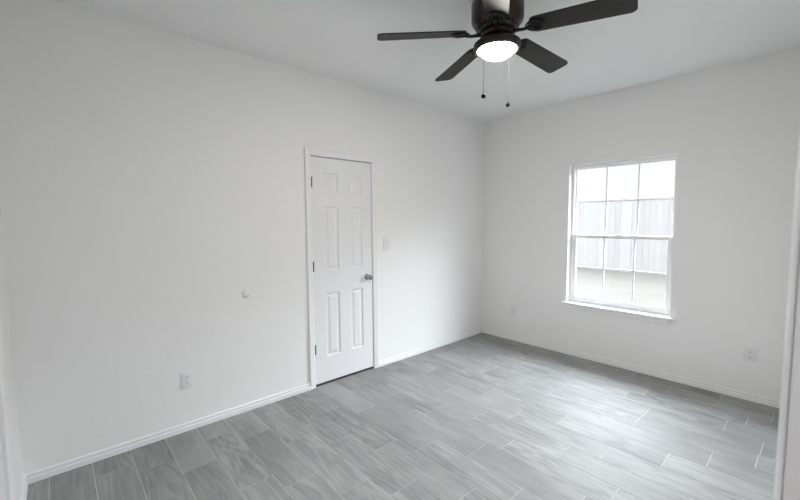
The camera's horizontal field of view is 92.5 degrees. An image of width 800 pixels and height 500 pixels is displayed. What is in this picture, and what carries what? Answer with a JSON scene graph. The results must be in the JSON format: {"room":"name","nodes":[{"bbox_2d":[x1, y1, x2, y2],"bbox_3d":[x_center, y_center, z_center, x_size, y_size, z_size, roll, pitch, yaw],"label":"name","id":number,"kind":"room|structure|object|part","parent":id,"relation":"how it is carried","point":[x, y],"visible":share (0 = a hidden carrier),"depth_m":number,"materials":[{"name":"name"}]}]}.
{"room":"empty bedroom","nodes":[
{"label":"empty bedroom","id":0,"kind":"room"},
{"bbox_2d":[0,211,22,499],"bbox_3d":[-1.180,0.105,0.889,0.160,2.832,3.074,-4,6,-42],"label":"wall","id":1,"kind":"structure","parent":0,"point":[4,306],"depth_m":1.96,"materials":[{"name":"paint"}]},
{"bbox_2d":[0,433,5,499],"bbox_3d":[-1.311,0.375,1.136,0.035,2.029,1.236,-4,6,-42],"label":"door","id":2,"kind":"structure","parent":1,"relation":"in","point":[2,478],"depth_m":1.61,"materials":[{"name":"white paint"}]},
{"bbox_2d":[0,310,16,499],"bbox_3d":[-1.284,0.348,1.158,0.017,2.108,1.357,-4,6,-42],"label":"door frame","id":3,"kind":"structure","parent":1,"relation":"attached to","point":[3,381],"depth_m":1.66,"materials":[{"name":"white paint"}]},
{"bbox_2d":[20,475,27,499],"bbox_3d":[-1.931,1.320,1.960,0.018,0.057,0.598,-4,6,-42],"label":"baseboard","id":4,"kind":"structure","parent":1,"relation":"attached to","point":[24,489],"depth_m":2.08,"materials":[{"name":"white paint"}]},
{"bbox_2d":[0,0,483,474],"bbox_3d":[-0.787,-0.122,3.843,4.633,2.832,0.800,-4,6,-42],"label":"wall","id":5,"kind":"structure","parent":0,"point":[151,179],"depth_m":2.63,"materials":[{"name":"paint"}]},
{"bbox_2d":[180,370,192,389],"bbox_3d":[-1.511,0.921,2.716,0.078,0.120,0.008,-4,6,-42],"label":"wall outlet","id":6,"kind":"object","parent":5,"relation":"attached to","point":[186,378],"visible":1,"depth_m":2.71,"materials":[{"name":"white plastic"}]},
{"bbox_2d":[242,290,249,296],"bbox_3d":[-1.185,0.336,2.960,0.060,0.060,0.022,-4,6,-42],"label":"bumper cover","id":7,"kind":"object","parent":5,"relation":"attached to","point":[246,293],"visible":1,"depth_m":2.95,"materials":[{"name":"white plastic"}]},
{"bbox_2d":[24,328,481,483],"bbox_3d":[-0.519,1.184,3.624,4.353,0.057,0.018,-4,6,-42],"label":"baseboard","id":8,"kind":"structure","parent":5,"relation":"attached to","point":[62,467],"depth_m":2.71,"materials":[{"name":"white paint"}]},
{"bbox_2d":[304,147,378,389],"bbox_3d":[-0.549,0.160,3.604,0.773,2.102,0.132,-4,6,-42],"label":"door frame","id":9,"kind":"structure","parent":5,"relation":"attached to","point":[308,152],"depth_m":3.39,"materials":[{"name":"white paint"}]},
{"bbox_2d":[310,156,372,384],"bbox_3d":[-0.509,0.185,3.558,0.658,2.017,0.103,-4,6,-42],"label":"door","id":10,"kind":"structure","parent":5,"relation":"in","point":[340,189],"depth_m":3.55,"materials":[{"name":"white paint"}]},
{"bbox_3d":[-0.299,0.264,3.729,0.064,0.064,0.067,-4,6,-42],"label":"knob","id":11,"kind":"part","parent":10,"relation":"part of","materials":[{"name":"silver metal"}]},
{"bbox_2d":[383,238,389,249],"bbox_3d":[-0.133,-0.059,3.888,0.080,0.122,0.016,-4,6,-42],"label":"light switch","id":12,"kind":"object","parent":5,"relation":"attached to","point":[386,241],"visible":1,"depth_m":3.89,"materials":[{"name":"white plastic"}]},
{"bbox_2d":[27,333,778,499],"bbox_3d":[0.591,1.402,1.699,5.300,0.100,4.620,-4,6,-42],"label":"floor","id":13,"kind":"structure","parent":0,"point":[482,416],"depth_m":2.55,"materials":[{"name":"grey tile"}]},
{"bbox_2d":[316,367,372,386],"bbox_3d":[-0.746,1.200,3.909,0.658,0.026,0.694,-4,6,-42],"label":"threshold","id":14,"kind":"object","parent":13,"relation":"on","point":[329,381],"visible":0.21,"depth_m":3.64,"materials":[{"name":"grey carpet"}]},
{"bbox_2d":[53,0,799,121],"bbox_3d":[0.621,-1.431,1.474,5.560,0.120,4.740,-4,6,-42],"label":"ceiling","id":15,"kind":"structure","parent":0,"point":[332,39],"depth_m":2.67,"materials":[{"name":"paint"}]},
{"bbox_2d":[377,0,637,106],"bbox_3d":[0.574,-1.119,2.145,1.248,0.604,1.286,-4,6,-42],"label":"ceiling fan","id":16,"kind":"object","parent":15,"relation":"hanging from","point":[496,22],"visible":1,"depth_m":2.04,"materials":[{"name":"brown metal"}]},
{"bbox_3d":[0.121,-1.176,2.101,0.492,0.006,0.140,-4,17,-2],"label":"blade","id":17,"kind":"part","parent":16,"relation":"part of","materials":[{"name":"black wood"}]},
{"bbox_3d":[0.390,-1.209,2.510,0.140,0.006,0.492,-15,6,-20],"label":"blade","id":18,"kind":"part","parent":16,"relation":"part of","materials":[{"name":"black wood"}]},
{"bbox_3d":[0.428,-1.149,1.719,0.140,0.006,0.492,13,11,13],"label":"blade","id":19,"kind":"part","parent":16,"relation":"part of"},
{"bbox_3d":[0.538,-1.093,2.127,0.201,0.062,0.201,-4,6,-42],"label":"lamp shade","id":20,"kind":"part","parent":16,"relation":"part of","materials":[{"name":"white glass"}]},
{"bbox_3d":[0.863,-1.203,2.381,0.492,0.006,0.140,0,-9,-39],"label":"blade","id":21,"kind":"part","parent":16,"relation":"part of","materials":[{"name":"black wood"}]},
{"bbox_3d":[0.887,-1.166,1.892,0.492,0.006,0.140,6,-5,33],"label":"blade","id":22,"kind":"part","parent":16,"relation":"part of","materials":[{"name":"black wood"}]},
{"bbox_2d":[482,47,799,400],"bbox_3d":[2.213,-0.143,3.855,0.160,2.832,3.200,-4,6,-42],"label":"wall","id":23,"kind":"structure","parent":0,"point":[732,130],"depth_m":3.39,"materials":[{"name":"paint"}]},
{"bbox_2d":[511,305,515,313],"bbox_3d":[1.394,0.736,4.708,0.015,0.105,0.070,-4,6,-42],"label":"cable plate","id":24,"kind":"object","parent":23,"relation":"attached to","point":[513,308],"visible":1,"depth_m":4.71,"materials":[{"name":"white plastic"}]},
{"bbox_2d":[565,304,669,324],"bbox_3d":[2.146,0.643,3.866,0.013,0.047,0.966,-4,6,-42],"label":"apron","id":25,"kind":"object","parent":23,"relation":"attached to","point":[616,314],"visible":1,"depth_m":3.81,"materials":[{"name":"paint"}]},
{"bbox_2d":[561,301,674,321],"bbox_3d":[2.175,0.605,3.891,0.132,0.026,1.043,-4,6,-42],"label":"window sill","id":26,"kind":"structure","parent":23,"relation":"attached to","point":[573,303],"depth_m":3.80,"materials":[{"name":"white paint"}]},
{"bbox_2d":[569,155,676,315],"bbox_3d":[2.229,-0.149,3.884,0.078,1.475,0.956,-4,6,-42],"label":"window","id":27,"kind":"structure","parent":23,"relation":"in","point":[665,310],"depth_m":3.88,"materials":[{"name":"white plastic"}]},
{"bbox_3d":[2.218,0.207,3.898,0.030,0.710,0.908,-4,6,-42],"label":"sash","id":28,"kind":"part","parent":27,"relation":"part of","materials":[{"name":"white plastic"}]},
{"bbox_3d":[2.238,-0.487,3.868,0.028,0.747,0.912,-4,6,-42],"label":"sash","id":29,"kind":"part","parent":27,"relation":"part of","materials":[{"name":"white plastic"}]},
{"bbox_2d":[482,328,779,408],"bbox_3d":[2.076,1.139,3.981,0.018,0.057,2.954,-4,6,-42],"label":"baseboard","id":30,"kind":"structure","parent":23,"relation":"attached to","point":[699,384],"depth_m":3.64,"materials":[{"name":"white paint"}]},
{"bbox_2d":[743,347,757,361],"bbox_3d":[2.843,0.849,3.112,0.008,0.110,0.085,-4,6,-42],"label":"wall outlet","id":31,"kind":"object","parent":23,"relation":"attached to","point":[749,354],"visible":1,"depth_m":3.11,"materials":[{"name":"white plastic"}]},
{"bbox_3d":[1.486,0.056,1.300,4.353,2.832,0.115,-4,6,-42],"label":"wall","id":32,"kind":"structure","parent":0,"visible":0},
{"bbox_2d":[773,127,799,499],"bbox_3d":[0.255,0.402,0.218,0.982,2.124,0.125,-4,6,-42],"label":"door frame","id":33,"kind":"structure","parent":32,"relation":"attached to","point":[795,242],"depth_m":0.53,"materials":[{"name":"white paint"}]},
{"label":"outside","id":34,"kind":"structure","parent":0,"visible":0},
{"bbox_2d":[576,267,665,306],"bbox_3d":[16.003,0.024,18.500,39.830,0.200,28.000,-4,6,-42],"label":"ground","id":35,"kind":"structure","parent":34,"point":[649,288],"depth_m":8.31,"materials":[{"name":"green plant"}]},
{"bbox_2d":[577,197,673,272],"bbox_3d":[6.069,-0.406,10.771,0.156,2.004,12.094,-4,6,-42],"label":"wooden fence","id":36,"kind":"object","parent":35,"relation":"on","point":[655,218],"visible":0.19,"depth_m":10.52,"materials":[{"name":"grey wood"}]},
{"bbox_3d":[4.509,-0.538,12.397,0.024,1.963,2.523,-4,6,-42],"label":"picket panel","id":37,"kind":"part","parent":36,"relation":"part of","materials":[{"name":"white wood"}]}
]}

